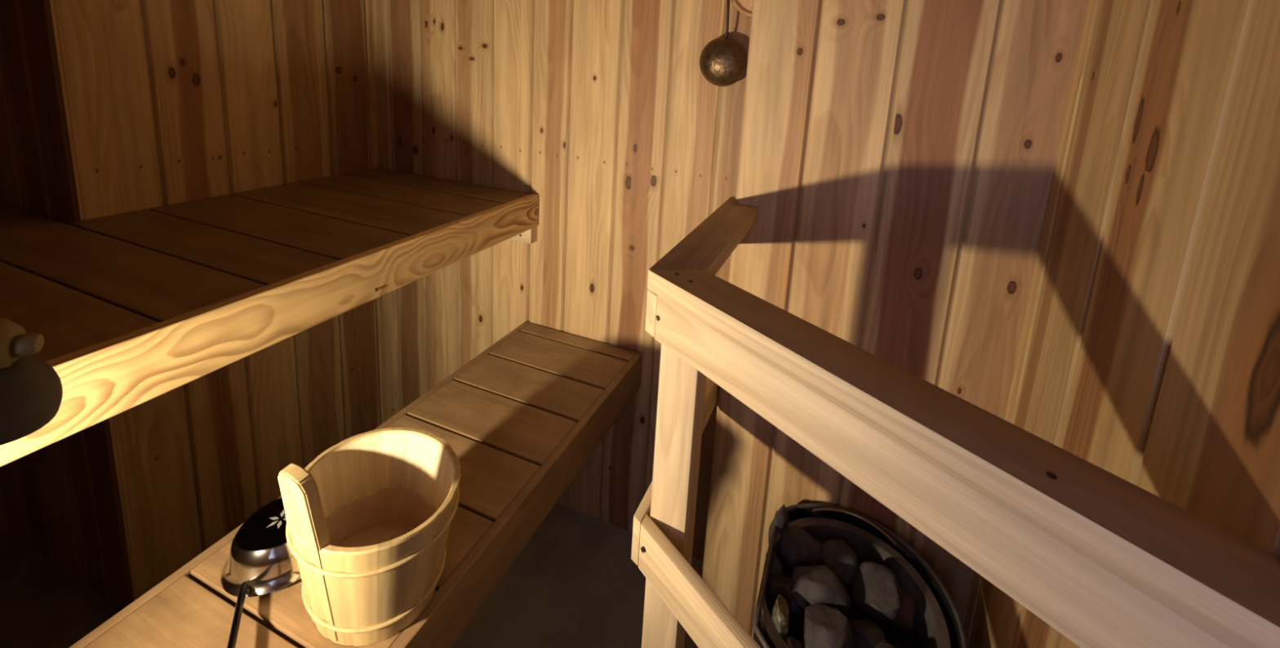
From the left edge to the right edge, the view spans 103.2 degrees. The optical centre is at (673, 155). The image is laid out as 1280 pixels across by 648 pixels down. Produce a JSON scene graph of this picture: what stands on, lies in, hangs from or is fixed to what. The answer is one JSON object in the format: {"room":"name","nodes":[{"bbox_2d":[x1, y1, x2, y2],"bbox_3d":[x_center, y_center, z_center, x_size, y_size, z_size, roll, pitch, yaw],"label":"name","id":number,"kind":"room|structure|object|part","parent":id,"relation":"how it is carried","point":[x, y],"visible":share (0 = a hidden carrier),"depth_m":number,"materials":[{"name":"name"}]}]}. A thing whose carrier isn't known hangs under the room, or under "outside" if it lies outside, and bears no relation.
{"room":"sauna","nodes":[
{"label":"sauna","id":0,"kind":"room"},
{"bbox_2d":[0,478,9,535],"bbox_3d":[-2.009,0.111,0.690,0.031,2.067,1.203,7,10,19],"label":"wall","id":1,"kind":"structure","parent":0,"point":[4,523],"depth_m":1.40,"materials":[{"name":"brown wood"}]},
{"bbox_2d":[0,0,137,611],"bbox_3d":[-1.501,0.064,1.150,0.601,2.067,0.031,7,10,19],"label":"wall","id":2,"kind":"structure","parent":0,"point":[64,499],"depth_m":1.14,"materials":[{"name":"brown wood"}]},
{"bbox_2d":[53,0,386,598],"bbox_3d":[-1.110,0.049,1.387,0.031,2.067,0.736,7,10,19],"label":"wall","id":3,"kind":"structure","parent":0,"point":[171,102],"depth_m":1.30,"materials":[{"name":"brown wood"}]},
{"bbox_2d":[0,167,538,466],"bbox_3d":[-1.226,0.218,0.980,1.215,0.144,1.528,7,10,19],"label":"bench","id":4,"kind":"object","parent":3,"relation":"attached to","point":[130,309],"visible":0.99,"depth_m":0.89,"materials":[{"name":"brown wood"}]},
{"bbox_2d":[0,318,62,445],"bbox_3d":[-0.654,0.271,0.244,0.634,0.409,0.196,0,10,-20],"label":"lamp","id":5,"kind":"object","parent":4,"relation":"attached to","point":[31,389],"visible":1,"depth_m":0.26,"materials":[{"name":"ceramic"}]},
{"bbox_3d":[-0.333,0.097,0.260,0.010,0.012,0.012,-2,12,-31],"label":"knob","id":6,"kind":"part","parent":5,"relation":"part of","materials":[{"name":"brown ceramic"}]},
{"bbox_2d":[0,501,703,647],"bbox_3d":[-0.751,1.271,0.767,2.652,0.078,2.002,7,10,19],"label":"floor","id":7,"kind":"structure","parent":0,"point":[576,583],"depth_m":1.30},
{"bbox_2d":[68,320,642,647],"bbox_3d":[-0.506,0.911,0.961,0.393,0.596,1.254,7,10,19],"label":"bench","id":8,"kind":"object","parent":7,"relation":"on","point":[521,419],"visible":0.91,"depth_m":0.97,"materials":[{"name":"brown wood"}]},
{"bbox_2d":[220,497,301,647],"bbox_3d":[-0.539,0.619,0.699,0.152,0.061,0.400,-4,12,-37],"label":"ladle","id":9,"kind":"object","parent":8,"relation":"on","point":[260,562],"visible":0.57,"depth_m":0.74,"materials":[{"name":"silver metal"}]},
{"bbox_3d":[-0.550,0.640,0.620,0.011,0.019,0.282,-2,12,-32],"label":"handle","id":10,"kind":"part","parent":9,"relation":"part of","materials":[{"name":"metal"}]},
{"bbox_2d":[220,518,301,597],"bbox_3d":[-0.613,0.598,0.796,0.152,0.060,0.152,7,10,19],"label":"bowl","id":11,"kind":"object","parent":9,"relation":"on","point":[260,562],"depth_m":0.74,"materials":[{"name":"metal"}]},
{"bbox_2d":[277,427,460,646],"bbox_3d":[-0.424,0.501,0.728,0.213,0.299,0.238,-3,12,-33],"label":"bucket","id":12,"kind":"object","parent":8,"relation":"on","point":[369,519],"visible":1,"depth_m":0.70,"materials":[{"name":"wood"}]},
{"bbox_3d":[-0.316,0.692,0.856,0.019,0.105,1.253,7,10,19],"label":"rail","id":13,"kind":"part","parent":8,"relation":"part of","materials":[{"name":"brown wood"}]},
{"bbox_2d":[752,502,968,647],"bbox_3d":[0.293,0.999,0.889,0.317,0.550,0.357,7,10,19],"label":"heater","id":14,"kind":"object","parent":7,"relation":"on","point":[937,621],"visible":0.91,"depth_m":0.91,"materials":[{"name":"black metal"}]},
{"bbox_2d":[758,604,766,638],"bbox_3d":[0.143,0.762,0.818,0.022,0.060,0.052,5,10,7],"label":"stone","id":15,"kind":"object","parent":14,"relation":"in","point":[762,623],"visible":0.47,"depth_m":0.80,"materials":[{"name":"stone"}]},
{"bbox_2d":[763,551,782,576],"bbox_3d":[0.185,0.765,0.936,0.034,0.060,0.058,5,10,7],"label":"stone","id":16,"kind":"object","parent":14,"relation":"on","point":[776,569],"visible":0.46,"depth_m":0.92,"materials":[{"name":"grey stone"}]},
{"bbox_2d":[768,504,788,544],"bbox_3d":[0.206,0.733,0.993,0.036,0.088,0.086,7,10,19],"label":"stone","id":17,"kind":"object","parent":14,"relation":"in","point":[781,522],"visible":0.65,"depth_m":0.97,"materials":[{"name":"grey stone"}]},
{"bbox_2d":[769,594,789,639],"bbox_3d":[0.173,0.755,0.824,0.032,0.072,0.061,7,10,19],"label":"stone","id":18,"kind":"object","parent":14,"relation":"in","point":[780,612],"visible":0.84,"depth_m":0.80,"materials":[{"name":"grey stone"}]},
{"bbox_2d":[764,574,804,618],"bbox_3d":[0.193,0.775,0.892,0.080,0.071,0.068,7,10,19],"label":"stone","id":19,"kind":"object","parent":14,"relation":"on","point":[776,585],"visible":0.61,"depth_m":0.87,"materials":[{"name":"grey stone"}]},
{"bbox_2d":[783,635,804,647],"bbox_3d":[0.183,0.783,0.783,0.053,0.062,0.055,7,10,19],"label":"stone","id":20,"kind":"object","parent":14,"relation":"on","point":[792,642],"visible":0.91,"depth_m":0.79,"materials":[{"name":"grey stone"}]},
{"bbox_2d":[777,525,821,569],"bbox_3d":[0.240,0.740,0.955,0.085,0.069,0.073,7,10,19],"label":"stone","id":21,"kind":"object","parent":14,"relation":"in","point":[797,547],"visible":0.88,"depth_m":0.93,"materials":[{"name":"grey stone"}]},
{"bbox_2d":[790,564,850,615],"bbox_3d":[0.249,0.749,0.870,0.096,0.076,0.072,4,10,1],"label":"stone","id":22,"kind":"object","parent":14,"relation":"in","point":[819,584],"visible":0.8,"depth_m":0.85,"materials":[{"name":"grey stone"}]},
{"bbox_2d":[804,603,855,647],"bbox_3d":[0.245,0.760,0.797,0.080,0.076,0.081,7,10,19],"label":"stone","id":23,"kind":"object","parent":14,"relation":"in","point":[825,626],"visible":1,"depth_m":0.78,"materials":[{"name":"grey stone"}]},
{"bbox_2d":[819,538,858,586],"bbox_3d":[0.306,0.751,0.930,0.077,0.064,0.067,0,11,-21],"label":"stone","id":24,"kind":"object","parent":14,"relation":"in","point":[840,557],"visible":0.79,"depth_m":0.91,"materials":[{"name":"grey stone"}]},
{"bbox_2d":[848,619,886,647],"bbox_3d":[0.315,0.795,0.820,0.076,0.067,0.068,5,10,5],"label":"stone","id":25,"kind":"object","parent":14,"relation":"on","point":[866,633],"visible":0.69,"depth_m":0.81,"materials":[{"name":"grey stone"}]},
{"bbox_2d":[851,561,904,625],"bbox_3d":[0.354,0.756,0.874,0.084,0.078,0.089,7,10,19],"label":"stone","id":26,"kind":"object","parent":14,"relation":"in","point":[876,589],"visible":1,"depth_m":0.86,"materials":[{"name":"grey stone"}]},
{"bbox_2d":[880,642,895,647],"bbox_3d":[0.326,0.781,0.757,0.064,0.068,0.071,11,12,37],"label":"stone","id":27,"kind":"object","parent":14,"relation":"in","point":[886,645],"visible":1,"depth_m":0.78,"materials":[{"name":"grey stone"}]},
{"bbox_2d":[890,587,915,631],"bbox_3d":[0.401,0.804,0.902,0.050,0.060,0.063,7,10,19],"label":"stone","id":28,"kind":"object","parent":14,"relation":"on","point":[904,622],"visible":0.59,"depth_m":0.88,"materials":[{"name":"stone"}]},
{"bbox_2d":[631,196,1279,647],"bbox_3d":[0.084,0.718,0.729,0.283,1.131,0.887,1,10,-15],"label":"guard rail","id":29,"kind":"object","parent":7,"relation":"on","point":[1102,559],"visible":0.99,"depth_m":0.40,"materials":[{"name":"brown wood"}]},
{"bbox_3d":[-0.013,0.717,0.778,0.054,1.103,0.054,7,10,19],"label":"post","id":30,"kind":"part","parent":29,"relation":"part of","materials":[{"name":"brown wood"}]},
{"bbox_3d":[0.028,0.522,0.938,0.020,0.074,0.464,7,10,19],"label":"short rail","id":31,"kind":"part","parent":29,"relation":"part of","materials":[{"name":"brown wood"}]},
{"bbox_3d":[0.130,0.601,0.523,0.018,0.074,0.556,-5,13,-40],"label":"long rail","id":32,"kind":"part","parent":29,"relation":"part of","materials":[{"name":"brown wood"}]},
{"bbox_3d":[0.075,0.163,0.863,0.069,0.087,0.471,7,10,19],"label":"short rail","id":33,"kind":"part","parent":29,"relation":"part of","materials":[{"name":"brown wood"}]},
{"bbox_2d":[372,0,751,561],"bbox_3d":[-0.140,0.111,1.398,1.842,2.067,0.031,7,10,19],"label":"wall","id":34,"kind":"structure","parent":0,"point":[606,112],"depth_m":1.45,"materials":[{"name":"brown wood"}]},
{"bbox_2d":[699,0,746,86],"bbox_3d":[0.125,-0.341,1.172,0.103,0.359,0.077,2,10,-11],"label":"ladle","id":35,"kind":"object","parent":34,"relation":"hanging from","point":[722,60],"visible":1,"depth_m":1.17,"materials":[{"name":"brown metal"}]},
{"bbox_2d":[699,37,746,86],"bbox_3d":[0.111,-0.219,1.182,0.115,0.115,0.042,7,10,19],"label":"bowl","id":36,"kind":"object","parent":35,"relation":"on","point":[723,60],"depth_m":1.17,"materials":[{"name":"brown metal"}]},
{"bbox_3d":[0.129,-0.386,1.163,0.010,0.248,0.026,7,10,19],"label":"handle","id":37,"kind":"part","parent":35,"relation":"part of","materials":[{"name":"metal"}]},
{"bbox_2d":[731,0,752,17],"bbox_3d":[0.199,-0.450,1.151,0.127,0.264,0.031,7,10,19],"label":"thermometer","id":38,"kind":"object","parent":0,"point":[744,6],"visible":0.41,"depth_m":1.17,"materials":[{"name":"brown wood"}]},
{"bbox_2d":[695,0,1087,647],"bbox_3d":[0.382,0.222,0.957,0.556,2.067,0.031,7,10,19],"label":"wall","id":39,"kind":"structure","parent":0,"point":[897,157],"depth_m":0.92,"materials":[{"name":"brown wood"}]},
{"bbox_2d":[963,0,1279,647],"bbox_3d":[0.286,0.359,0.134,0.031,2.067,1.706,8,11,23],"label":"wall","id":40,"kind":"structure","parent":0,"point":[1148,352],"depth_m":0.47,"materials":[{"name":"brown wood"}]}
]}

